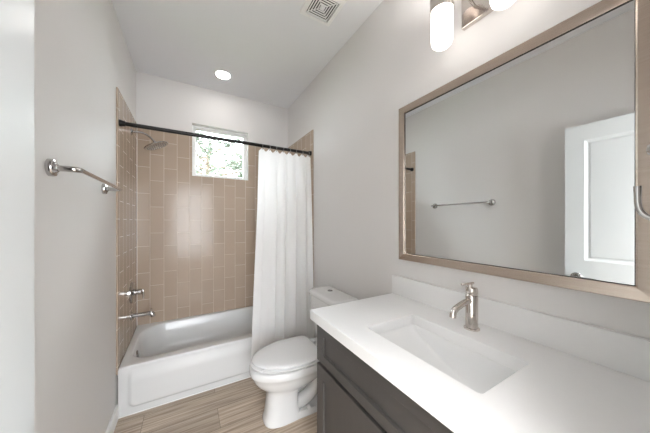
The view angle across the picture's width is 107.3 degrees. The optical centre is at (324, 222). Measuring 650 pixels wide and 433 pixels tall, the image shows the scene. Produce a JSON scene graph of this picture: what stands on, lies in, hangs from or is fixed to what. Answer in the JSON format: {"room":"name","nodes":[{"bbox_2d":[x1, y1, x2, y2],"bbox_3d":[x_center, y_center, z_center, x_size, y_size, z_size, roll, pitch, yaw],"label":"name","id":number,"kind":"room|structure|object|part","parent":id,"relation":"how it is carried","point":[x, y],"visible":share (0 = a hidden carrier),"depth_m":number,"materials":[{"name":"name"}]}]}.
{"room":"bathroom","nodes":[
{"label":"bathroom","id":0,"kind":"room"},
{"bbox_2d":[34,0,135,432],"bbox_3d":[-1.145,-0.039,1.015,0.120,2.788,3.100,0,0,-30],"label":"wall","id":1,"kind":"structure","parent":0,"point":[81,52],"depth_m":1.04,"materials":[{"name":"white paint"}]},
{"bbox_2d":[44,159,121,193],"bbox_3d":[-1.098,-0.194,1.143,0.088,0.062,0.687,0,0,-30],"label":"towel bar","id":2,"kind":"object","parent":1,"relation":"attached to","point":[52,168],"visible":1,"depth_m":0.88,"materials":[{"name":"silver metal"}]},
{"bbox_3d":[-0.970,-0.194,0.856,0.024,0.062,0.062,0,0,-30],"label":"wall plate","id":3,"kind":"part","parent":2,"relation":"part of","materials":[{"name":"silver metal"}]},
{"bbox_3d":[-0.941,-0.194,0.878,0.078,0.022,0.030,0,0,-30],"label":"mount post","id":4,"kind":"part","parent":2,"relation":"part of","materials":[{"name":"silver metal"}]},
{"bbox_3d":[-1.281,-0.194,1.398,0.024,0.062,0.062,0,0,-30],"label":"wall plate","id":5,"kind":"part","parent":2,"relation":"part of","materials":[{"name":"silver metal"}]},
{"bbox_3d":[-1.247,-0.194,1.413,0.078,0.022,0.030,0,0,-30],"label":"mount post","id":6,"kind":"part","parent":2,"relation":"part of","materials":[{"name":"silver metal"}]},
{"bbox_2d":[105,405,118,432],"bbox_3d":[-0.906,1.305,0.734,0.014,0.100,2.108,0,0,-30],"label":"baseboard","id":7,"kind":"structure","parent":1,"relation":"attached to","point":[114,419],"depth_m":1.55,"materials":[{"name":"white paint"}]},
{"bbox_2d":[116,87,136,374],"bbox_3d":[-1.610,0.062,1.958,0.010,1.985,0.720,0,0,-30],"label":"tiled wall","id":8,"kind":"structure","parent":1,"relation":"attached to","point":[126,143],"depth_m":1.82,"materials":[{"name":"beige tile"}]},
{"bbox_2d":[129,282,144,302],"bbox_3d":[-1.608,0.600,2.058,0.092,0.176,0.176,0,0,-30],"label":"shower valve","id":9,"kind":"object","parent":8,"relation":"attached to","point":[132,291],"visible":1,"depth_m":2.03,"materials":[{"name":"silver metal"}]},
{"bbox_2d":[130,308,154,320],"bbox_3d":[-1.575,0.798,2.077,0.169,0.078,0.076,0,0,-30],"label":"tub spout","id":10,"kind":"object","parent":8,"relation":"attached to","point":[151,313],"visible":1,"depth_m":2.06,"materials":[{"name":"silver metal"}]},
{"bbox_3d":[-1.571,0.805,2.079,0.162,0.052,0.042,0,0,-30],"label":"spout","id":11,"kind":"part","parent":10,"relation":"part of","materials":[{"name":"silver metal"}]},
{"bbox_2d":[130,128,167,149],"bbox_3d":[-1.533,-0.717,2.101,0.265,0.167,0.196,0,0,-30],"label":"shower","id":12,"kind":"object","parent":8,"relation":"attached to","point":[155,145],"visible":1,"depth_m":2.08,"materials":[{"name":"silver metal"}]},
{"bbox_3d":[-1.576,-0.745,2.076,0.164,0.075,0.017,0,0,-30],"label":"shower arm","id":13,"kind":"part","parent":12,"relation":"part of","materials":[{"name":"silver metal"}]},
{"bbox_2d":[119,119,311,155],"bbox_3d":[-0.797,-0.699,2.061,1.503,0.048,0.048,0,0,-30],"label":"curtain rod","id":14,"kind":"object","parent":8,"relation":"attached to","point":[122,123],"visible":1,"depth_m":1.94,"materials":[{"name":"black metal"}]},
{"bbox_2d":[251,148,313,358],"bbox_3d":[-0.387,0.302,2.230,0.617,1.956,0.125,0,0,-30],"label":"shower curtain","id":15,"kind":"object","parent":14,"relation":"hanging from","point":[283,272],"visible":0.9,"depth_m":2.23,"materials":[{"name":"white fabric"}]},
{"bbox_2d":[136,71,287,179],"bbox_3d":[-1.165,-0.039,2.703,1.524,2.788,0.130,0,0,-30],"label":"wall","id":16,"kind":"structure","parent":0,"point":[161,102],"depth_m":2.56,"materials":[{"name":"white paint"}]},
{"bbox_2d":[137,128,286,325],"bbox_3d":[-1.130,0.062,2.643,1.504,1.985,0.010,0,0,-30],"label":"tiled wall","id":17,"kind":"structure","parent":16,"relation":"attached to","point":[196,235],"depth_m":2.48,"materials":[{"name":"beige tile"}]},
{"bbox_2d":[192,125,246,179],"bbox_3d":[-1.165,-0.760,2.683,0.570,0.554,0.115,0,0,-30],"label":"window","id":18,"kind":"structure","parent":16,"relation":"in","point":[194,128],"depth_m":2.68,"materials":[{"name":"white paint"}]},
{"bbox_3d":[-1.154,-0.486,2.664,0.570,0.006,0.072,0,0,-30],"label":"sill","id":19,"kind":"part","parent":18,"relation":"part of","materials":[{"name":"white paint"}]},
{"bbox_2d":[114,377,316,432],"bbox_3d":[-0.431,1.385,1.424,1.764,0.060,3.100,0,0,-30],"label":"floor","id":20,"kind":"structure","parent":0,"point":[236,407],"depth_m":1.68,"materials":[{"name":"brown wood"}]},
{"bbox_2d":[118,306,252,418],"bbox_3d":[-0.948,1.165,2.325,1.503,0.378,0.722,0,0,-30],"label":"bathtub","id":21,"kind":"object","parent":20,"relation":"on","point":[163,362],"visible":0.62,"depth_m":1.95,"materials":[{"name":"white ceramic"}]},
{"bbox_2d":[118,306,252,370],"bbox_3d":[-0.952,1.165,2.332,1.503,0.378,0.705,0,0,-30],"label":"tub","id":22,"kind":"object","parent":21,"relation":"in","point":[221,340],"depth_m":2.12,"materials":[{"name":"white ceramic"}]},
{"bbox_2d":[249,286,357,428],"bbox_3d":[-0.177,0.954,1.755,0.733,0.802,0.438,0,0,-30],"label":"toilet","id":23,"kind":"object","parent":20,"relation":"on","point":[286,369],"visible":0.68,"depth_m":1.61,"materials":[{"name":"white ceramic"}]},
{"bbox_3d":[-0.257,1.159,1.709,0.549,0.391,0.374,0,0,-30],"label":"bowl","id":24,"kind":"part","parent":23,"relation":"part of","materials":[{"name":"white ceramic"}]},
{"bbox_3d":[-0.279,0.949,1.697,0.489,0.014,0.376,0,0,-30],"label":"seat","id":25,"kind":"part","parent":23,"relation":"part of","materials":[{"name":"white plastic"}]},
{"bbox_3d":[-0.280,0.924,1.696,0.468,0.024,0.372,0,0,-30],"label":"seat lid","id":26,"kind":"part","parent":23,"relation":"part of","materials":[{"name":"white plastic"}]},
{"bbox_3d":[0.053,0.780,1.887,0.195,0.361,0.404,0,0,-30],"label":"tank","id":27,"kind":"part","parent":23,"relation":"part of","materials":[{"name":"white ceramic"}]},
{"bbox_3d":[0.049,0.579,1.885,0.212,0.041,0.438,0,0,-30],"label":"tank lid","id":28,"kind":"part","parent":23,"relation":"part of","materials":[{"name":"white ceramic"}]},
{"bbox_2d":[317,325,453,432],"bbox_3d":[0.449,0.915,0.859,0.554,0.878,0.999,0,0,-30],"label":"vanity cabinet","id":29,"kind":"object","parent":20,"relation":"on","point":[352,397],"visible":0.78,"depth_m":0.89,"materials":[{"name":"grey paint"}]},
{"bbox_3d":[0.093,0.960,0.942,0.019,0.570,0.495,0,0,-30],"label":"cabinet door","id":30,"kind":"part","parent":29,"relation":"part of","materials":[{"name":"grey paint"}]},
{"bbox_2d":[310,293,649,432],"bbox_3d":[0.433,0.453,0.870,0.573,0.045,1.036,0,0,-30],"label":"countertop","id":31,"kind":"structure","parent":29,"relation":"on","point":[551,390],"depth_m":0.65,"materials":[{"name":"white stone"}]},
{"bbox_2d":[380,325,516,393],"bbox_3d":[0.400,0.545,0.855,0.317,0.138,0.483,0,0,-30],"label":"sink","id":32,"kind":"object","parent":31,"relation":"in","point":[477,372],"visible":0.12,"depth_m":0.93,"materials":[{"name":"white ceramic"}]},
{"bbox_2d":[449,282,479,331],"bbox_3d":[0.548,0.335,0.942,0.174,0.190,0.058,0,0,-30],"label":"faucet","id":33,"kind":"object","parent":31,"relation":"on","point":[470,302],"visible":1,"depth_m":0.95,"materials":[{"name":"silver metal"}]},
{"bbox_3d":[0.528,0.332,0.931,0.128,0.059,0.023,0,0,-30],"label":"spout","id":34,"kind":"part","parent":33,"relation":"part of","materials":[{"name":"silver metal"}]},
{"bbox_3d":[0.594,0.278,0.968,0.045,0.032,0.045,0,0,-30],"label":"handle","id":35,"kind":"part","parent":33,"relation":"part of","materials":[{"name":"silver metal"}]},
{"bbox_2d":[111,0,382,108],"bbox_3d":[-0.431,-1.473,1.424,1.764,0.080,3.100,0,0,-30],"label":"ceiling","id":36,"kind":"structure","parent":0,"point":[272,51],"depth_m":1.88,"materials":[{"name":"white paint"}]},
{"bbox_2d":[213,69,232,79],"bbox_3d":[-0.990,-1.429,2.323,0.172,0.008,0.172,0,0,-30],"label":"recessed light","id":37,"kind":"object","parent":36,"relation":"in","point":[222,74],"visible":1,"depth_m":2.31,"materials":[{"name":"white paint"}]},
{"bbox_2d":[299,0,345,25],"bbox_3d":[-0.018,-1.425,1.588,0.234,0.016,0.234,0,0,-30],"label":"ceiling vent","id":38,"kind":"object","parent":36,"relation":"in","point":[324,12],"visible":1,"depth_m":1.60,"materials":[{"name":"white paint"}]},
{"bbox_2d":[288,0,649,338],"bbox_3d":[0.282,-0.039,1.832,0.120,2.788,3.100,0,0,-30],"label":"wall","id":39,"kind":"structure","parent":0,"point":[352,106],"depth_m":1.54,"materials":[{"name":"white paint"}]},
{"bbox_2d":[287,130,313,287],"bbox_3d":[-0.297,0.062,2.711,0.010,1.985,0.720,0,0,-30],"label":"tiled wall","id":40,"kind":"structure","parent":39,"relation":"attached to","point":[306,143],"depth_m":2.42,"materials":[{"name":"beige tile"}]},
{"bbox_2d":[430,0,515,50],"bbox_3d":[0.604,-0.882,0.954,0.192,0.257,0.331,0,0,-30],"label":"vanity light","id":41,"kind":"object","parent":39,"relation":"attached to","point":[441,11],"visible":1,"depth_m":1.00,"materials":[{"name":"white glass"}]},
{"bbox_3d":[0.504,-0.857,1.032,0.087,0.208,0.087,0,0,-30],"label":"lamp shade","id":42,"kind":"part","parent":41,"relation":"part of","materials":[{"name":"white glass"}]},
{"bbox_3d":[0.594,-0.945,1.000,0.129,0.051,0.012,0,0,-30],"label":"support arm","id":43,"kind":"part","parent":41,"relation":"part of","materials":[{"name":"silver metal"}]},
{"bbox_3d":[0.677,-0.940,0.996,0.023,0.140,0.210,0,0,-30],"label":"plate","id":44,"kind":"part","parent":41,"relation":"part of","materials":[{"name":"silver metal"}]},
{"bbox_3d":[0.621,-0.857,0.827,0.087,0.208,0.087,0,0,-30],"label":"lamp shade","id":45,"kind":"part","parent":41,"relation":"part of","materials":[{"name":"white glass"}]},
{"bbox_2d":[399,0,649,302],"bbox_3d":[0.663,-0.223,1.022,0.022,0.880,0.895,0,0,-30],"label":"wall mirror","id":46,"kind":"object","parent":39,"relation":"attached to","point":[526,165],"visible":1,"depth_m":0.84,"materials":[{"name":"beige metal"}]},
{"bbox_3d":[0.309,-0.039,0.131,1.524,2.788,0.120,0,0,-30],"label":"wall","id":47,"kind":"structure","parent":0,"visible":0},
{"bbox_2d":[0,0,33,432],"bbox_3d":[-0.396,0.330,0.160,0.140,2.030,0.632,0,0,-30],"label":"door","id":48,"kind":"structure","parent":47,"relation":"in","point":[16,16],"depth_m":0.40,"materials":[{"name":"white paint"}]},
{"bbox_2d":[392,275,649,381],"bbox_3d":[0.672,0.375,1.007,0.021,0.110,1.036,0,0,-30],"label":"backsplash","id":49,"kind":"structure","parent":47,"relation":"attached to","point":[628,354],"depth_m":0.82,"materials":[{"name":"white stone"}]},
{"bbox_2d":[633,144,649,219],"bbox_3d":[0.512,-0.060,0.356,0.048,0.122,0.068,0,0,-30],"label":"robe hook","id":50,"kind":"object","parent":47,"relation":"attached to","point":[637,190],"visible":1,"depth_m":0.38,"materials":[{"name":"silver metal"}]},
{"bbox_3d":[0.505,-0.112,0.369,0.018,0.018,0.012,0,0,-30],"label":"knob","id":51,"kind":"part","parent":50,"relation":"part of","materials":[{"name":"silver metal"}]},
{"label":"outside","id":52,"kind":"structure","parent":0,"visible":0},
{"bbox_3d":[-3.745,1.905,7.685,14.000,0.100,10.940,0,0,-30],"label":"ground","id":53,"kind":"structure","parent":52,"visible":0},
{"bbox_2d":[196,132,242,177],"bbox_3d":[-2.710,-0.154,5.712,2.985,4.023,3.169,0,0,16],"label":"tree","id":54,"kind":"object","parent":53,"relation":"on","point":[234,165],"visible":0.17,"depth_m":5.44,"materials":[{"name":"green plant"}]},
{"bbox_2d":[231,144,242,176],"bbox_3d":[-2.228,-0.607,9.324,3.346,4.928,3.104,0,0,-35],"label":"tree","id":55,"kind":"object","parent":53,"relation":"on","point":[234,152],"visible":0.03,"depth_m":9.08,"materials":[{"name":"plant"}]}
]}

